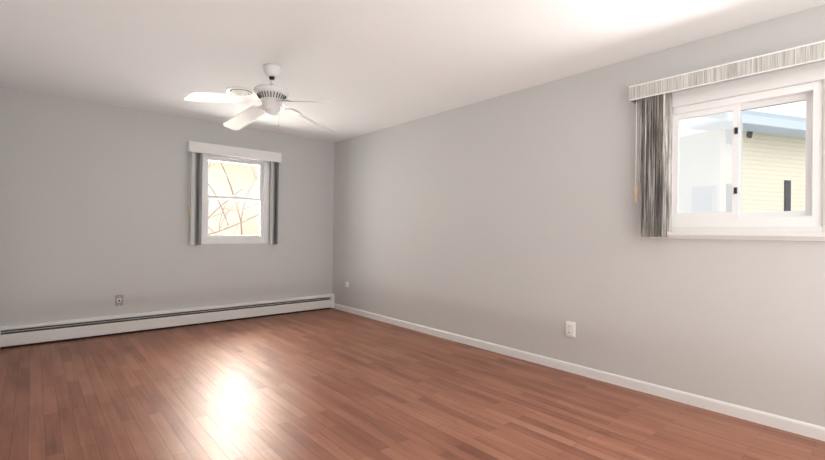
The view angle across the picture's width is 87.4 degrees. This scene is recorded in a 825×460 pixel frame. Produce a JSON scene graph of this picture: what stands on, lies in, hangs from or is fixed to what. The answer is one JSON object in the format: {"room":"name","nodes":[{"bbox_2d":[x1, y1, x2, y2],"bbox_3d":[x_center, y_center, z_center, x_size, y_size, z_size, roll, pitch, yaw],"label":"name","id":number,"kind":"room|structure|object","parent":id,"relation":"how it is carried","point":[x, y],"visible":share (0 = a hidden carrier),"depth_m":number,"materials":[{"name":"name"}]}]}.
{"room":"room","nodes":[
{"label":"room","id":0,"kind":"room"},
{"bbox_2d":[0,86,333,325],"bbox_3d":[-2.575,-0.096,5.243,3.922,2.440,0.160,1,0,-41],"label":"wall","id":1,"kind":"structure","parent":0,"point":[95,218],"depth_m":4.68,"materials":[{"name":"grey paint"}]},
{"bbox_2d":[115,295,122,305],"bbox_3d":[-3.146,0.754,4.633,0.072,0.116,0.012,1,0,-41],"label":"jack","id":2,"kind":"object","parent":1,"relation":"attached to","point":[118,300],"visible":1,"depth_m":4.63,"materials":[{"name":"silver metal"}]},
{"bbox_2d":[0,294,334,348],"bbox_3d":[-2.514,1.020,5.151,3.594,0.210,0.069,1,0,-41],"label":"baseboard heater","id":3,"kind":"object","parent":1,"relation":"attached to","point":[20,335],"visible":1,"depth_m":4.77,"materials":[{"name":"metal"}]},
{"bbox_2d":[187,141,281,162],"bbox_3d":[-2.193,-0.965,5.402,1.125,0.125,0.094,1,0,-41],"label":"window valance","id":4,"kind":"object","parent":1,"relation":"attached to","point":[213,149],"visible":0.92,"depth_m":5.32,"materials":[{"name":"white fabric"}]},
{"bbox_2d":[201,153,269,243],"bbox_3d":[-2.258,-0.394,5.478,0.858,1.133,0.122,1,0,-41],"label":"window","id":5,"kind":"structure","parent":1,"relation":"in","point":[263,200],"depth_m":5.49,"materials":[{"name":"white plastic"}]},
{"bbox_2d":[190,152,278,244],"bbox_3d":[-2.187,-0.396,5.408,1.091,1.162,0.073,1,0,-41],"label":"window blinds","id":6,"kind":"object","parent":5,"relation":"attached to","point":[196,199],"visible":0.88,"depth_m":5.11,"materials":[{"name":"grey fabric"}]},
{"bbox_2d":[189,150,190,216],"bbox_3d":[-2.577,-0.538,4.999,0.018,0.782,0.017,1,0,-41],"label":"wand","id":7,"kind":"object","parent":6,"relation":"hanging from","point":[189,188],"visible":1,"depth_m":5.00,"materials":[{"name":"white plastic"}]},
{"bbox_2d":[0,308,824,459],"bbox_3d":[-0.317,1.200,2.644,3.922,0.120,7.057,1,0,-41],"label":"floor","id":8,"kind":"structure","parent":0,"point":[330,384],"depth_m":2.81,"materials":[{"name":"laminate"}]},
{"bbox_2d":[0,0,824,141],"bbox_3d":[-0.284,-1.359,2.657,3.922,0.120,7.057,1,0,-41],"label":"ceiling","id":9,"kind":"structure","parent":0,"point":[362,67],"depth_m":3.08,"materials":[{"name":"white paint"}]},
{"bbox_2d":[225,87,255,95],"bbox_3d":[-1.622,-1.289,4.090,0.284,0.039,0.284,1,0,-41],"label":"ceiling vent","id":10,"kind":"object","parent":9,"relation":"in","point":[239,91],"visible":0.77,"depth_m":4.03,"materials":[{"name":"white"}]},
{"bbox_2d":[185,64,336,132],"bbox_3d":[-1.129,-1.051,3.459,0.992,0.509,0.992,1,0,-7],"label":"fan","id":11,"kind":"object","parent":9,"relation":"hanging from","point":[271,97],"visible":1,"depth_m":3.40,"materials":[{"name":"white painted metal"},{"name":"white painted wood"}]},
{"bbox_2d":[332,4,824,426],"bbox_3d":[1.166,-0.055,3.831,0.160,2.440,6.897,1,0,-41],"label":"wall","id":12,"kind":"structure","parent":0,"point":[511,220],"depth_m":3.51,"materials":[{"name":"grey paint"}]},
{"bbox_2d":[566,321,575,337],"bbox_3d":[1.290,0.812,3.531,0.027,0.124,0.080,1,0,-41],"label":"duplex electrical outlet","id":13,"kind":"object","parent":12,"relation":"attached to","point":[570,329],"visible":1,"depth_m":3.52,"materials":[{"name":"white plastic"}]},
{"bbox_2d":[334,303,824,440],"bbox_3d":[1.034,1.126,3.829,0.012,0.075,6.736,1,0,-41],"label":"baseboard","id":14,"kind":"structure","parent":12,"relation":"attached to","point":[817,432],"depth_m":3.16,"materials":[{"name":"white wood"}]},
{"bbox_2d":[629,40,824,102],"bbox_3d":[2.034,-0.980,2.656,0.106,0.104,1.314,1,0,-41],"label":"window valance","id":15,"kind":"object","parent":12,"relation":"attached to","point":[796,56],"visible":1,"depth_m":2.65,"materials":[{"name":"fabric"}]},
{"bbox_2d":[634,99,638,205],"bbox_3d":[1.605,-0.558,3.094,0.022,0.770,0.019,1,0,-41],"label":"wand","id":16,"kind":"object","parent":15,"relation":"hanging from","point":[636,192],"visible":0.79,"depth_m":3.09,"materials":[{"name":"white plastic"}]},
{"bbox_2d":[650,60,824,240],"bbox_3d":[2.060,-0.443,2.748,0.175,1.007,1.009,1,0,-41],"label":"window","id":17,"kind":"structure","parent":12,"relation":"in","point":[808,224],"depth_m":2.71,"materials":[{"name":"white plastic"}]},
{"bbox_2d":[640,92,672,236],"bbox_3d":[1.703,-0.466,3.018,0.084,1.032,0.176,1,0,-41],"label":"curtain","id":18,"kind":"object","parent":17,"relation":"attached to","point":[656,169],"visible":0.81,"depth_m":2.98,"materials":[{"name":"fabric"}]},
{"label":"outside","id":19,"kind":"structure","parent":0,"visible":0},
{"bbox_2d":[208,160,258,234],"bbox_3d":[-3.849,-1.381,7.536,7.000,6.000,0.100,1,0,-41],"label":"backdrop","id":20,"kind":"structure","parent":19,"point":[219,192],"depth_m":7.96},
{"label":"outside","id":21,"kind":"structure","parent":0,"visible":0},
{"bbox_2d":[208,161,258,234],"bbox_3d":[-3.271,-0.226,6.583,2.464,3.705,0.354,1,0,-41],"label":"tree","id":22,"kind":"object","parent":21,"point":[240,219],"depth_m":6.86,"materials":[{"name":"brown plant"}]},
{"bbox_2d":[679,110,805,212],"bbox_3d":[12.417,-1.249,14.325,12.250,6.213,5.201,1,0,-17],"label":"neighbours","id":23,"kind":"structure","parent":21,"point":[788,178],"depth_m":11.32,"materials":[{"name":"beige"}]}
]}

